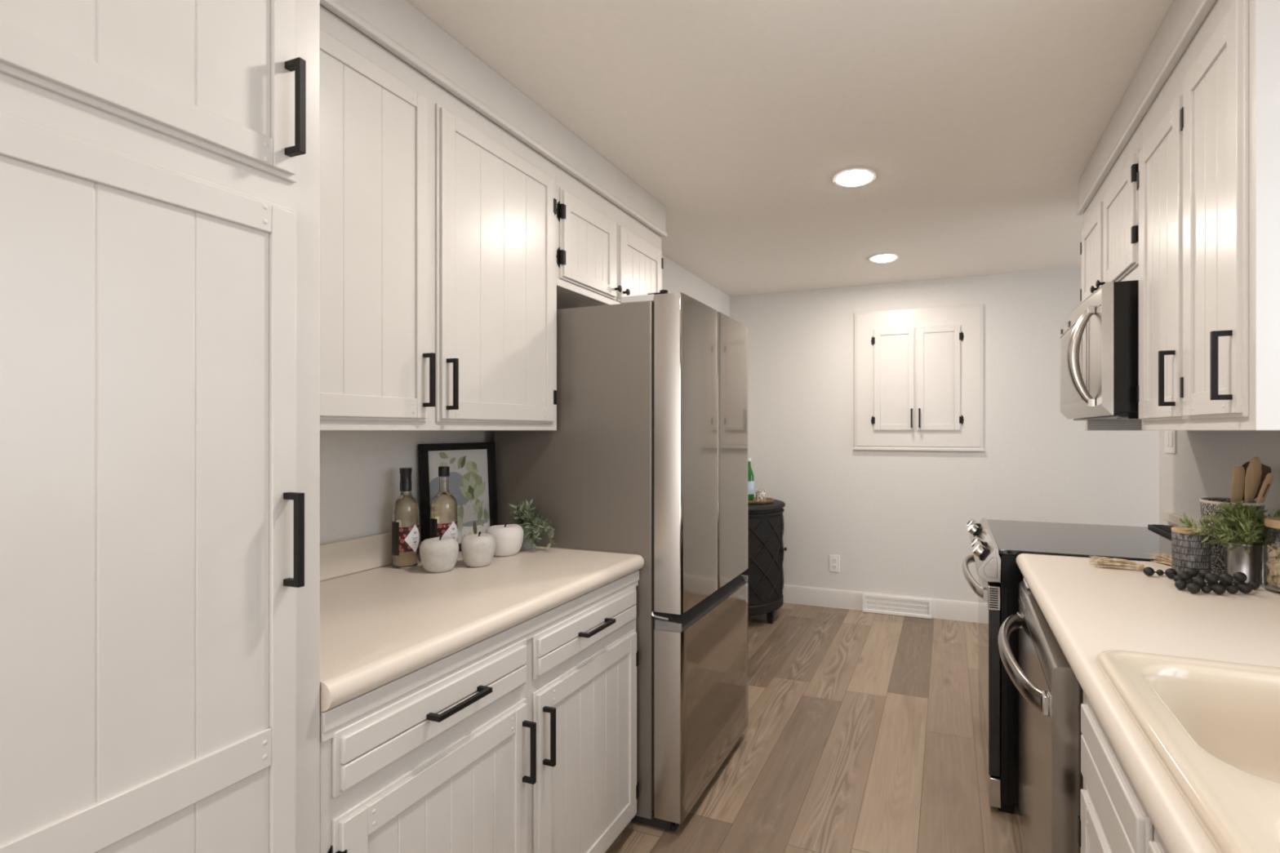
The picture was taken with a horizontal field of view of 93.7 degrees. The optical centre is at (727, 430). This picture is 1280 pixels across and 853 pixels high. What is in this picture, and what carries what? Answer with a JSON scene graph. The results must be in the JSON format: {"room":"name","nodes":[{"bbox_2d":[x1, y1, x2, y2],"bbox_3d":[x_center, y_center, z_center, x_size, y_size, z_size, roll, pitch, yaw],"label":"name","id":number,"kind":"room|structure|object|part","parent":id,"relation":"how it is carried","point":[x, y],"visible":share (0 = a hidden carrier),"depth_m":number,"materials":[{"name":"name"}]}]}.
{"room":"kitchen","nodes":[
{"label":"kitchen","id":0,"kind":"room"},
{"bbox_2d":[320,255,729,544],"bbox_3d":[-1.338,0.130,1.312,0.100,2.440,7.735,0,0,20],"label":"wall","id":1,"kind":"structure","parent":0,"point":[360,475],"depth_m":1.83,"materials":[{"name":"grey paint"}]},
{"bbox_2d":[320,526,421,581],"bbox_3d":[-1.117,0.371,1.737,0.018,0.102,1.089,0,0,20],"label":"backsplash","id":2,"kind":"structure","parent":1,"relation":"attached to","point":[350,556],"depth_m":1.75,"materials":[{"name":"beige laminate"}]},
{"bbox_2d":[320,4,556,430],"bbox_3d":[-0.938,-0.473,1.663,0.404,0.946,1.075,0,0,20],"label":"upper cabinet","id":3,"kind":"object","parent":1,"relation":"attached to","point":[438,224],"visible":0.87,"depth_m":1.56,"materials":[{"name":"white paint"}]},
{"bbox_3d":[-0.882,-0.456,1.351,0.018,0.864,0.488,0,0,20],"label":"door","id":4,"kind":"part","parent":3,"relation":"part of","materials":[{"name":"white paint"}]},
{"bbox_3d":[-0.782,-0.132,1.553,0.034,0.140,0.010,0,0,20],"label":"handle","id":5,"kind":"part","parent":3,"relation":"part of","materials":[{"name":"black metal"}]},
{"bbox_3d":[-0.755,-0.127,1.626,0.034,0.140,0.010,0,0,20],"label":"handle","id":6,"kind":"part","parent":3,"relation":"part of","materials":[{"name":"black metal"}]},
{"bbox_2d":[320,0,666,237],"bbox_3d":[-0.639,-0.951,1.998,0.027,0.022,1.909,0,0,20],"label":"trim","id":7,"kind":"structure","parent":3,"relation":"attached to","point":[335,6],"depth_m":1.68,"materials":[{"name":"white paint"}]},
{"bbox_3d":[-0.699,-0.456,1.848,0.018,0.864,0.508,0,0,20],"label":"door","id":8,"kind":"part","parent":3,"relation":"part of","materials":[{"name":"white paint"}]},
{"bbox_2d":[555,165,663,309],"bbox_3d":[-0.612,-0.732,2.554,0.398,0.428,0.832,0,0,20],"label":"upper cabinet","id":9,"kind":"object","parent":1,"relation":"attached to","point":[605,255],"visible":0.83,"depth_m":2.37,"materials":[{"name":"white paint"}]},
{"bbox_3d":[-0.531,-0.709,2.302,0.018,0.326,0.379,0,0,20],"label":"door","id":10,"kind":"part","parent":9,"relation":"part of","materials":[{"name":"white paint"}]},
{"bbox_3d":[-0.454,-0.585,2.451,0.028,0.027,0.027,0,0,20],"label":"knob","id":11,"kind":"part","parent":9,"relation":"part of","materials":[{"name":"black metal"}]},
{"bbox_3d":[-0.431,-0.585,2.513,0.028,0.027,0.027,0,0,20],"label":"knob","id":12,"kind":"part","parent":9,"relation":"part of","materials":[{"name":"black metal"}]},
{"bbox_3d":[-0.391,-0.709,2.682,0.018,0.326,0.400,0,0,20],"label":"door","id":13,"kind":"part","parent":9,"relation":"part of","materials":[{"name":"white paint"}]},
{"bbox_2d":[405,0,1173,296],"bbox_3d":[1.082,-1.120,0.419,5.260,0.060,7.735,0,0,20],"label":"ceiling","id":14,"kind":"structure","parent":0,"point":[979,124],"depth_m":2.03,"materials":[{"name":"paint"}]},
{"bbox_2d":[320,0,665,235],"bbox_3d":[-0.809,-1.018,2.059,0.374,0.143,1.906,0,0,20],"label":"soffit","id":15,"kind":"structure","parent":14,"relation":"attached to","point":[398,20],"depth_m":1.79,"materials":[{"name":"white paint"}]},
{"bbox_2d":[831,167,876,186],"bbox_3d":[0.543,-1.081,2.554,0.190,0.018,0.190,0,0,20],"label":"recessed light","id":16,"kind":"object","parent":14,"relation":"in","point":[857,176],"visible":1,"depth_m":2.53,"materials":[{"name":"white plastic"}]},
{"bbox_2d":[836,170,871,186],"bbox_3d":[0.543,-1.081,2.554,0.148,0.017,0.148,0,0,20],"label":"diffuser","id":17,"kind":"object","parent":16,"relation":"attached to","point":[844,178],"depth_m":2.53,"materials":[{"name":"white"}]},
{"bbox_2d":[868,253,899,262],"bbox_3d":[0.981,-1.081,3.740,0.190,0.018,0.190,0,0,20],"label":"recessed light","id":18,"kind":"object","parent":14,"relation":"in","point":[883,257],"visible":1,"depth_m":3.70,"materials":[{"name":"white plastic"}]},
{"bbox_2d":[871,254,895,262],"bbox_3d":[0.981,-1.081,3.740,0.148,0.017,0.148,0,0,20],"label":"diffuser","id":19,"kind":"object","parent":18,"relation":"attached to","point":[875,258],"depth_m":3.71,"materials":[{"name":"white"}]},
{"bbox_2d":[1078,0,1200,207],"bbox_3d":[1.441,-1.018,1.792,0.386,0.143,1.570,0,0,20],"label":"soffit","id":20,"kind":"structure","parent":14,"relation":"attached to","point":[1180,11],"depth_m":1.76,"materials":[{"name":"white paint"}]},
{"bbox_2d":[604,602,1025,852],"bbox_3d":[1.082,1.380,0.419,5.260,0.060,7.735,0,0,20],"label":"floor","id":21,"kind":"structure","parent":0,"point":[862,734],"depth_m":2.48,"materials":[{"name":"wood"}]},
{"bbox_2d":[0,0,319,852],"bbox_3d":[-1.101,0.130,0.761,0.724,2.438,0.727,0,0,20],"label":"pantry cabinet","id":22,"kind":"object","parent":21,"relation":"on","point":[160,159],"visible":1,"depth_m":0.78,"materials":[{"name":"white paint"}]},
{"bbox_3d":[-0.799,-0.678,0.654,0.018,0.562,0.632,0,0,20],"label":"door","id":23,"kind":"part","parent":22,"relation":"part of","materials":[{"name":"white paint"}]},
{"bbox_3d":[-0.674,0.169,0.921,0.034,0.145,0.010,0,0,20],"label":"handle","id":24,"kind":"part","parent":22,"relation":"part of","materials":[{"name":"black metal"}]},
{"bbox_3d":[-0.673,-0.502,0.923,0.034,0.145,0.010,0,0,20],"label":"handle","id":25,"kind":"part","parent":22,"relation":"part of","materials":[{"name":"black metal"}]},
{"bbox_2d":[320,569,639,852],"bbox_3d":[-0.787,0.911,1.614,0.720,0.876,1.087,0,0,20],"label":"base cabinet","id":26,"kind":"object","parent":21,"relation":"on","point":[522,738],"visible":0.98,"depth_m":1.39,"materials":[{"name":"white paint"}]},
{"bbox_3d":[-0.585,0.572,1.244,0.017,0.112,0.494,0,0,20],"label":"drawer","id":27,"kind":"part","parent":26,"relation":"part of","materials":[{"name":"white paint"}]},
{"bbox_3d":[-0.584,0.974,1.243,0.018,0.617,0.494,0,0,20],"label":"door","id":28,"kind":"part","parent":26,"relation":"part of","materials":[{"name":"white paint"}]},
{"bbox_3d":[-0.559,0.570,1.242,0.034,0.010,0.146,0,0,20],"label":"handle","id":29,"kind":"part","parent":26,"relation":"part of","materials":[{"name":"black metal"}]},
{"bbox_2d":[320,526,644,711],"bbox_3d":[-0.798,0.396,1.619,0.696,0.152,1.089,0,0,20],"label":"countertop","id":30,"kind":"structure","parent":26,"relation":"on","point":[381,623],"depth_m":1.49,"materials":[{"name":"beige laminate"}]},
{"bbox_2d":[391,467,419,568],"bbox_3d":[-1.002,0.269,1.846,0.076,0.306,0.075,0,0,20],"label":"bottle","id":31,"kind":"object","parent":30,"relation":"on","point":[405,512],"visible":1,"depth_m":1.82,"materials":[{"name":"clear glass"}]},
{"bbox_2d":[419,534,458,573],"bbox_3d":[-0.869,0.368,1.790,0.110,0.107,0.104,0,0,20],"label":"apple","id":32,"kind":"object","parent":30,"relation":"on","point":[440,553],"visible":1,"depth_m":1.75,"materials":[{"name":"white ceramic"}]},
{"bbox_2d":[430,466,457,542],"bbox_3d":[-0.918,0.269,1.920,0.081,0.306,0.080,0,0,20],"label":"bottle","id":33,"kind":"object","parent":30,"relation":"on","point":[443,506],"visible":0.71,"depth_m":1.89,"materials":[{"name":"clear glass"}]},
{"bbox_2d":[417,442,497,551],"bbox_3d":[-0.943,0.233,2.091,0.043,0.376,0.295,0,0,28],"label":"picture frame","id":34,"kind":"object","parent":30,"relation":"on","point":[472,479],"visible":0.71,"depth_m":2.11,"materials":[{"name":"black wood"}]},
{"bbox_2d":[428,448,489,543],"bbox_3d":[-0.949,0.233,2.095,0.022,0.332,0.251,0,0,28],"label":"art print","id":35,"kind":"object","parent":34,"relation":"attached to","point":[468,479],"depth_m":2.12,"materials":[{"name":"white paper"}]},
{"bbox_2d":[460,531,495,567],"bbox_3d":[-0.781,0.369,1.860,0.104,0.104,0.102,0,0,20],"label":"apple","id":36,"kind":"object","parent":30,"relation":"on","point":[477,550],"visible":1,"depth_m":1.82,"materials":[{"name":"white ceramic"}]},
{"bbox_2d":[484,522,523,556],"bbox_3d":[-0.760,0.368,2.023,0.126,0.107,0.130,0,0,20],"label":"apple","id":37,"kind":"object","parent":30,"relation":"on","point":[508,539],"visible":0.88,"depth_m":1.98,"materials":[{"name":"white ceramic"}]},
{"bbox_2d":[506,498,556,550],"bbox_3d":[-0.695,0.332,2.084,0.218,0.178,0.099,0,0,34],"label":"potted plant","id":38,"kind":"object","parent":30,"relation":"on","point":[525,519],"visible":0.97,"depth_m":2.09,"materials":[{"name":"green plant"}]},
{"bbox_3d":[-0.731,0.376,2.125,0.072,0.092,0.072,0,0,20],"label":"pot","id":39,"kind":"part","parent":38,"relation":"part of","materials":[{"name":"grey ceramic"}]},
{"bbox_3d":[-0.484,0.783,1.445,0.034,0.146,0.010,0,0,20],"label":"handle","id":40,"kind":"part","parent":26,"relation":"part of","materials":[{"name":"black metal"}]},
{"bbox_3d":[-0.457,0.782,1.518,0.034,0.146,0.010,0,0,20],"label":"handle","id":41,"kind":"part","parent":26,"relation":"part of","materials":[{"name":"black metal"}]},
{"bbox_3d":[-0.399,0.576,1.747,0.017,0.114,0.521,0,0,20],"label":"drawer","id":42,"kind":"part","parent":26,"relation":"part of","materials":[{"name":"white paint"}]},
{"bbox_3d":[-0.399,0.974,1.747,0.018,0.617,0.521,0,0,20],"label":"door","id":43,"kind":"part","parent":26,"relation":"part of","materials":[{"name":"white paint"}]},
{"bbox_3d":[-0.379,0.573,1.728,0.034,0.010,0.146,0,0,20],"label":"handle","id":44,"kind":"part","parent":26,"relation":"part of","materials":[{"name":"black metal"}]},
{"bbox_2d":[494,289,747,831],"bbox_3d":[-0.396,0.436,2.429,0.775,1.825,0.718,0,0,20],"label":"refrigerator","id":45,"kind":"object","parent":21,"relation":"on","point":[646,456],"visible":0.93,"depth_m":2.08,"materials":[{"name":"silver metal"}]},
{"bbox_3d":[-0.143,0.076,2.141,0.101,1.068,0.338,0,0,20],"label":"door","id":46,"kind":"part","parent":45,"relation":"part of","materials":[{"name":"silver metal"}]},
{"bbox_3d":[-0.078,0.987,2.316,0.101,0.634,0.710,0,0,20],"label":"freezer drawer","id":47,"kind":"part","parent":45,"relation":"part of","materials":[{"name":"silver metal"}]},
{"bbox_3d":[-0.019,0.076,2.476,0.101,1.068,0.368,0,0,20],"label":"door","id":48,"kind":"part","parent":45,"relation":"part of","materials":[{"name":"silver metal"}]},
{"bbox_2d":[741,498,786,623],"bbox_3d":[0.144,0.935,4.317,0.563,0.827,0.810,0,0,20],"label":"sideboard","id":49,"kind":"object","parent":21,"relation":"on","point":[765,571],"visible":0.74,"depth_m":4.08,"materials":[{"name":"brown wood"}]},
{"bbox_2d":[747,497,773,504],"bbox_3d":[0.188,0.511,4.333,0.288,0.021,0.288,0,0,43],"label":"serving tray","id":50,"kind":"object","parent":49,"relation":"on","point":[767,500],"visible":0.53,"depth_m":4.22,"materials":[{"name":"brown wood"}]},
{"bbox_2d":[747,457,754,500],"bbox_3d":[0.155,0.358,4.388,0.077,0.309,0.077,0,0,20],"label":"glass bottle","id":51,"kind":"object","parent":50,"relation":"on","point":[750,474],"visible":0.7,"depth_m":4.36,"materials":[{"name":"green glass"}]},
{"bbox_2d":[755,488,765,501],"bbox_3d":[0.237,0.470,4.315,0.074,0.085,0.074,0,0,20],"label":"mug","id":52,"kind":"object","parent":50,"relation":"on","point":[760,493],"visible":0.95,"depth_m":4.29,"materials":[{"name":"white ceramic"}]},
{"bbox_3d":[0.160,0.890,4.077,0.513,0.580,0.089,0,0,-24],"label":"door","id":53,"kind":"part","parent":49,"relation":"part of","materials":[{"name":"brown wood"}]},
{"bbox_3d":[0.132,1.224,4.322,0.538,0.061,0.790,0,0,20],"label":"moulding","id":54,"kind":"part","parent":49,"relation":"part of","materials":[{"name":"brown wood"}]},
{"bbox_3d":[0.135,0.578,4.321,0.544,0.020,0.798,0,0,20],"label":"moulding","id":55,"kind":"part","parent":49,"relation":"part of","materials":[{"name":"brown wood"}]},
{"bbox_3d":[0.298,1.302,4.161,0.046,0.094,0.046,0,0,20],"label":"leg","id":56,"kind":"part","parent":49,"relation":"part of","materials":[{"name":"brown wood"}]},
{"bbox_3d":[0.312,0.890,4.490,0.089,0.580,0.513,0,0,-25],"label":"door","id":57,"kind":"part","parent":49,"relation":"part of","materials":[{"name":"brown wood"}]},
{"bbox_2d":[997,577,1083,852],"bbox_3d":[1.064,0.911,1.485,0.710,0.875,0.758,0,0,20],"label":"dishwasher","id":58,"kind":"object","parent":21,"relation":"on","point":[1051,695],"visible":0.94,"depth_m":1.34,"materials":[{"name":"silver metal"}]},
{"bbox_3d":[0.905,0.588,1.843,0.014,0.044,0.032,0,0,20],"label":"handle mount","id":59,"kind":"part","parent":58,"relation":"part of","materials":[{"name":"silver metal"}]},
{"bbox_3d":[0.767,0.584,1.573,0.093,0.058,0.616,0,0,20],"label":"handle","id":60,"kind":"part","parent":58,"relation":"part of","materials":[{"name":"silver metal"}]},
{"bbox_3d":[0.684,0.588,1.280,0.014,0.044,0.032,0,0,20],"label":"handle mount","id":61,"kind":"part","parent":58,"relation":"part of","materials":[{"name":"silver metal"}]},
{"bbox_2d":[962,517,1173,813],"bbox_3d":[1.375,0.876,2.332,0.848,0.946,0.764,0,0,20],"label":"range","id":62,"kind":"object","parent":21,"relation":"on","point":[996,544],"visible":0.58,"depth_m":2.10,"materials":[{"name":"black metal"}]},
{"bbox_3d":[1.134,0.440,2.747,0.066,0.066,0.052,0,0,20],"label":"knob","id":63,"kind":"part","parent":62,"relation":"part of","materials":[{"name":"silver metal"}]},
{"bbox_3d":[1.089,0.440,2.626,0.066,0.066,0.052,0,0,20],"label":"knob","id":64,"kind":"part","parent":62,"relation":"part of","materials":[{"name":"silver metal"}]},
{"bbox_3d":[1.016,0.584,2.466,0.081,0.063,0.688,0,0,20],"label":"handle","id":65,"kind":"part","parent":62,"relation":"part of","materials":[{"name":"silver metal"}]},
{"bbox_3d":[0.966,0.440,2.292,0.066,0.066,0.052,0,0,20],"label":"knob","id":66,"kind":"part","parent":62,"relation":"part of","materials":[{"name":"silver metal"}]},
{"bbox_3d":[0.919,0.440,2.166,0.066,0.066,0.052,0,0,20],"label":"knob","id":67,"kind":"part","parent":62,"relation":"part of","materials":[{"name":"silver metal"}]},
{"bbox_3d":[1.054,0.473,2.452,0.078,0.122,0.762,0,0,20],"label":"control panel","id":68,"kind":"part","parent":62,"relation":"part of","materials":[{"name":"silver metal"}]},
{"bbox_3d":[1.071,0.927,2.446,0.038,0.586,0.750,0,0,20],"label":"oven door","id":69,"kind":"part","parent":62,"relation":"part of","materials":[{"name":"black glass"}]},
{"bbox_3d":[1.072,1.279,2.445,0.038,0.102,0.750,0,0,20],"label":"drawer","id":70,"kind":"part","parent":62,"relation":"part of","materials":[{"name":"silver metal"}]},
{"bbox_3d":[1.069,0.592,2.446,0.040,0.084,0.754,0,0,20],"label":"door trim","id":71,"kind":"part","parent":62,"relation":"part of","materials":[{"name":"silver metal"}]},
{"bbox_2d":[986,519,1171,562],"bbox_3d":[1.385,0.426,2.329,0.644,0.016,0.758,0,0,20],"label":"cooktop","id":72,"kind":"object","parent":62,"relation":"in","point":[1009,540],"depth_m":2.27,"materials":[{"name":"black glass"}]},
{"bbox_2d":[1077,691,1168,852],"bbox_3d":[0.609,0.905,0.021,0.718,0.888,2.262,0,0,20],"label":"base cabinet","id":73,"kind":"object","parent":21,"relation":"on","point":[1113,818],"visible":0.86,"depth_m":0.96,"materials":[{"name":"white paint"}]},
{"bbox_3d":[0.616,0.947,0.959,0.018,0.546,0.377,0,0,20],"label":"door","id":74,"kind":"part","parent":73,"relation":"part of","materials":[{"name":"white paint"}]},
{"bbox_2d":[1015,511,1279,852],"bbox_3d":[0.930,0.415,0.866,0.701,0.114,4.068,0,0,20],"label":"countertop","id":75,"kind":"structure","parent":73,"relation":"on","point":[1090,611],"depth_m":1.26,"materials":[{"name":"beige laminate"}]},
{"bbox_2d":[1088,552,1259,594],"bbox_3d":[1.304,0.394,1.712,0.304,0.053,0.388,0,0,-14],"label":"bead garland","id":76,"kind":"object","parent":75,"relation":"on","point":[1195,581],"visible":0.98,"depth_m":1.58,"materials":[{"name":"black wood"}]},
{"bbox_3d":[1.303,0.410,1.618,0.197,0.009,0.197,0,0,9],"label":"cord","id":77,"kind":"part","parent":76,"relation":"part of","materials":[{"name":"black wood"}]},
{"bbox_2d":[1095,649,1279,852],"bbox_3d":[0.802,0.504,0.585,0.591,0.196,0.932,0,0,20],"label":"sink","id":78,"kind":"object","parent":75,"relation":"in","point":[1213,726],"visible":0.94,"depth_m":0.98,"materials":[{"name":"beige ceramic"}]},
{"bbox_2d":[1171,526,1211,573],"bbox_3d":[1.373,0.356,1.760,0.094,0.130,0.094,0,0,20],"label":"canister","id":79,"kind":"object","parent":75,"relation":"on","point":[1187,552],"visible":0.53,"depth_m":1.73,"materials":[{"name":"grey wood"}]},
{"bbox_3d":[1.373,0.298,1.760,0.094,0.013,0.094,0,0,20],"label":"lid","id":80,"kind":"part","parent":79,"relation":"part of","materials":[{"name":"brown wood"}]},
{"bbox_2d":[1173,499,1279,584],"bbox_3d":[1.424,0.307,1.664,0.239,0.229,0.194,0,0,-2],"label":"potted plant","id":81,"kind":"object","parent":75,"relation":"on","point":[1242,540],"visible":0.88,"depth_m":1.63,"materials":[{"name":"green plant"}]},
{"bbox_3d":[1.435,0.366,1.656,0.084,0.110,0.084,0,0,20],"label":"pot","id":82,"kind":"part","parent":81,"relation":"part of","materials":[{"name":"silver metal"}]},
{"bbox_2d":[1199,497,1265,573],"bbox_3d":[1.505,0.315,1.775,0.151,0.213,0.151,0,0,20],"label":"utensil crock","id":83,"kind":"object","parent":75,"relation":"on","point":[1207,505],"visible":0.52,"depth_m":1.75,"materials":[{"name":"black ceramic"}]},
{"bbox_2d":[1230,466,1244,502],"bbox_3d":[1.499,0.255,1.750,0.060,0.302,0.026,0,0,10],"label":"wooden spatula","id":84,"kind":"object","parent":83,"relation":"in","point":[1238,473],"visible":0.53,"depth_m":1.75,"materials":[{"name":"brown wood"}]},
{"bbox_2d":[1241,461,1249,502],"bbox_3d":[1.550,0.251,1.807,0.126,0.312,0.020,0,0,-10],"label":"wooden spoon","id":85,"kind":"object","parent":83,"relation":"in","point":[1245,465],"visible":0.15,"depth_m":1.81,"materials":[{"name":"brown wood"}]},
{"bbox_2d":[1244,456,1262,502],"bbox_3d":[1.546,0.242,1.770,0.100,0.328,0.012,0,0,-3],"label":"wooden spoon","id":86,"kind":"object","parent":83,"relation":"in","point":[1254,472],"visible":0.7,"depth_m":1.77,"materials":[{"name":"brown wood"}]},
{"bbox_2d":[1243,463,1271,502],"bbox_3d":[1.553,0.252,1.789,0.165,0.312,0.014,0,0,1],"label":"wooden spoon","id":87,"kind":"object","parent":83,"relation":"in","point":[1265,469],"visible":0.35,"depth_m":1.78,"materials":[{"name":"brown wood"}]},
{"bbox_2d":[1255,472,1273,502],"bbox_3d":[1.523,0.265,1.732,0.128,0.284,0.016,0,0,9],"label":"wooden spoon","id":88,"kind":"object","parent":83,"relation":"in","point":[1267,483],"visible":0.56,"depth_m":1.72,"materials":[{"name":"brown wood"}]},
{"bbox_2d":[1261,517,1279,593],"bbox_3d":[1.460,0.327,1.550,0.100,0.190,0.100,0,0,20],"label":"storage jar","id":89,"kind":"object","parent":75,"relation":"on","point":[1270,545],"visible":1,"depth_m":1.54,"materials":[{"name":"clear glass"}]},
{"bbox_3d":[1.460,0.243,1.550,0.090,0.024,0.090,0,0,20],"label":"lid","id":90,"kind":"part","parent":89,"relation":"part of","materials":[{"name":"brown wood"}]},
{"bbox_2d":[729,266,1159,602],"bbox_3d":[2.404,0.130,4.000,5.060,2.440,0.100,0,0,20],"label":"wall","id":91,"kind":"structure","parent":0,"point":[895,521],"depth_m":4.32,"materials":[{"name":"grey paint"}]},
{"bbox_2d":[829,554,839,572],"bbox_3d":[0.813,1.014,4.529,0.077,0.128,0.008,0,0,20],"label":"wall outlet","id":92,"kind":"object","parent":91,"relation":"attached to","point":[834,560],"visible":1,"depth_m":4.53,"materials":[{"name":"white plastic"}]},
{"bbox_2d":[782,584,978,622],"bbox_3d":[2.384,1.281,3.945,5.060,0.138,0.016,0,0,20],"label":"baseboard","id":93,"kind":"structure","parent":91,"relation":"attached to","point":[953,610],"depth_m":4.47,"materials":[{"name":"white paint"}]},
{"bbox_2d":[862,593,932,618],"bbox_3d":[1.234,1.283,4.346,0.489,0.130,0.030,0,0,20],"label":"air vent","id":94,"kind":"object","parent":91,"relation":"attached to","point":[873,603],"visible":1,"depth_m":4.34,"materials":[{"name":"white plastic"}]},
{"bbox_2d":[865,596,928,614],"bbox_3d":[1.236,1.283,4.349,0.449,0.090,0.011,0,0,20],"label":"grille","id":95,"kind":"object","parent":94,"relation":"attached to","point":[882,605],"depth_m":4.34,"materials":[{"name":"white plastic"}]},
{"bbox_2d":[853,303,984,451],"bbox_3d":[1.361,-0.370,4.292,0.907,1.031,0.074,0,0,20],"label":"upper cabinet","id":96,"kind":"object","parent":91,"relation":"attached to","point":[918,372],"visible":1,"depth_m":4.29,"materials":[{"name":"white paint"}]},
{"bbox_3d":[1.216,-0.372,4.351,0.297,0.755,0.017,0,0,20],"label":"door","id":97,"kind":"part","parent":96,"relation":"part of","materials":[{"name":"white paint"}]},
{"bbox_3d":[1.325,-0.090,4.284,0.010,0.138,0.034,0,0,20],"label":"handle","id":98,"kind":"part","parent":96,"relation":"part of","materials":[{"name":"black metal"}]},
{"bbox_3d":[1.376,-0.090,4.265,0.010,0.138,0.034,0,0,20],"label":"handle","id":99,"kind":"part","parent":96,"relation":"part of","materials":[{"name":"black metal"}]},
{"bbox_3d":[1.505,-0.372,4.244,0.304,0.755,0.017,0,0,20],"label":"door","id":100,"kind":"part","parent":96,"relation":"part of","materials":[{"name":"white paint"}]},
{"bbox_2d":[1159,430,1279,568],"bbox_3d":[0.973,0.130,-0.207,0.120,2.440,6.285,0,0,20],"label":"wall","id":101,"kind":"structure","parent":0,"point":[1203,463],"depth_m":2.25,"materials":[{"name":"grey paint"}]},
{"bbox_2d":[1080,120,1142,430],"bbox_3d":[1.554,-0.473,2.137,0.414,0.946,0.824,0,0,20],"label":"upper cabinet","id":102,"kind":"object","parent":101,"relation":"attached to","point":[1109,244],"visible":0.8,"depth_m":2.10,"materials":[{"name":"white paint"}]},
{"bbox_3d":[1.460,-0.689,2.379,0.018,0.353,0.355,0,0,20],"label":"door","id":103,"kind":"part","parent":102,"relation":"part of","materials":[{"name":"white paint"}]},
{"bbox_3d":[1.389,-0.535,2.248,0.028,0.027,0.027,0,0,20],"label":"knob","id":104,"kind":"part","parent":102,"relation":"part of","materials":[{"name":"black metal"}]},
{"bbox_3d":[1.358,-0.535,2.163,0.028,0.027,0.027,0,0,20],"label":"knob","id":105,"kind":"part","parent":102,"relation":"part of","materials":[{"name":"black metal"}]},
{"bbox_2d":[1060,280,1141,420],"bbox_3d":[1.474,-0.248,2.125,0.554,0.425,0.728,0,0,20],"label":"microwave","id":106,"kind":"object","parent":102,"relation":"in","point":[1100,337],"visible":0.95,"depth_m":1.85,"materials":[{"name":"silver metal"}]},
{"bbox_3d":[1.155,-0.241,1.945,0.080,0.326,0.036,0,0,20],"label":"handle","id":107,"kind":"part","parent":106,"relation":"part of","materials":[{"name":"silver metal"}]},
{"bbox_3d":[1.302,-0.255,2.189,0.042,0.413,0.728,0,0,20],"label":"door","id":108,"kind":"part","parent":106,"relation":"part of","materials":[{"name":"silver metal"}]},
{"bbox_3d":[1.324,-0.689,2.008,0.018,0.353,0.385,0,0,20],"label":"door","id":109,"kind":"part","parent":102,"relation":"part of","materials":[{"name":"white paint"}]},
{"bbox_2d":[1076,0,1217,215],"bbox_3d":[1.266,-0.951,1.858,0.027,0.022,1.573,0,0,20],"label":"trim","id":110,"kind":"structure","parent":102,"relation":"attached to","point":[1203,8],"depth_m":1.65,"materials":[{"name":"white paint"}]},
{"bbox_2d":[1164,430,1176,453],"bbox_3d":[1.947,0.037,2.615,0.008,0.125,0.128,0,0,20],"label":"light switch","id":111,"kind":"object","parent":101,"relation":"attached to","point":[1170,435],"visible":0.83,"depth_m":2.60,"materials":[{"name":"white plastic"}]},
{"bbox_2d":[1163,511,1201,528],"bbox_3d":[1.251,0.390,0.747,0.016,0.064,4.068,0,0,20],"label":"backsplash","id":112,"kind":"structure","parent":101,"relation":"attached to","point":[1174,518],"depth_m":2.52,"materials":[{"name":"beige laminate"}]},
{"bbox_2d":[1136,0,1279,430],"bbox_3d":[1.285,-0.473,1.418,0.420,0.946,0.710,0,0,20],"label":"upper cabinet","id":113,"kind":"object","parent":101,"relation":"attached to","point":[1208,175],"visible":1,"depth_m":1.27,"materials":[{"name":"white paint"}]},
{"bbox_3d":[1.181,-0.433,1.624,0.018,0.813,0.345,0,0,20],"label":"door","id":114,"kind":"part","parent":113,"relation":"part of","materials":[{"name":"white paint"}]},
{"bbox_3d":[1.111,-0.132,1.503,0.034,0.140,0.010,0,0,20],"label":"handle","id":115,"kind":"part","parent":113,"relation":"part of","materials":[{"name":"black metal"}]},
{"bbox_3d":[1.065,-0.446,1.308,0.018,0.838,0.303,0,0,20],"label":"door","id":116,"kind":"part","parent":113,"relation":"part of","materials":[{"name":"white paint"}]},
{"bbox_3d":[1.000,-0.132,1.204,0.034,0.140,0.010,0,0,20],"label":"handle","id":117,"kind":"part","parent":113,"relation":"part of","materials":[{"name":"black metal"}]}
]}

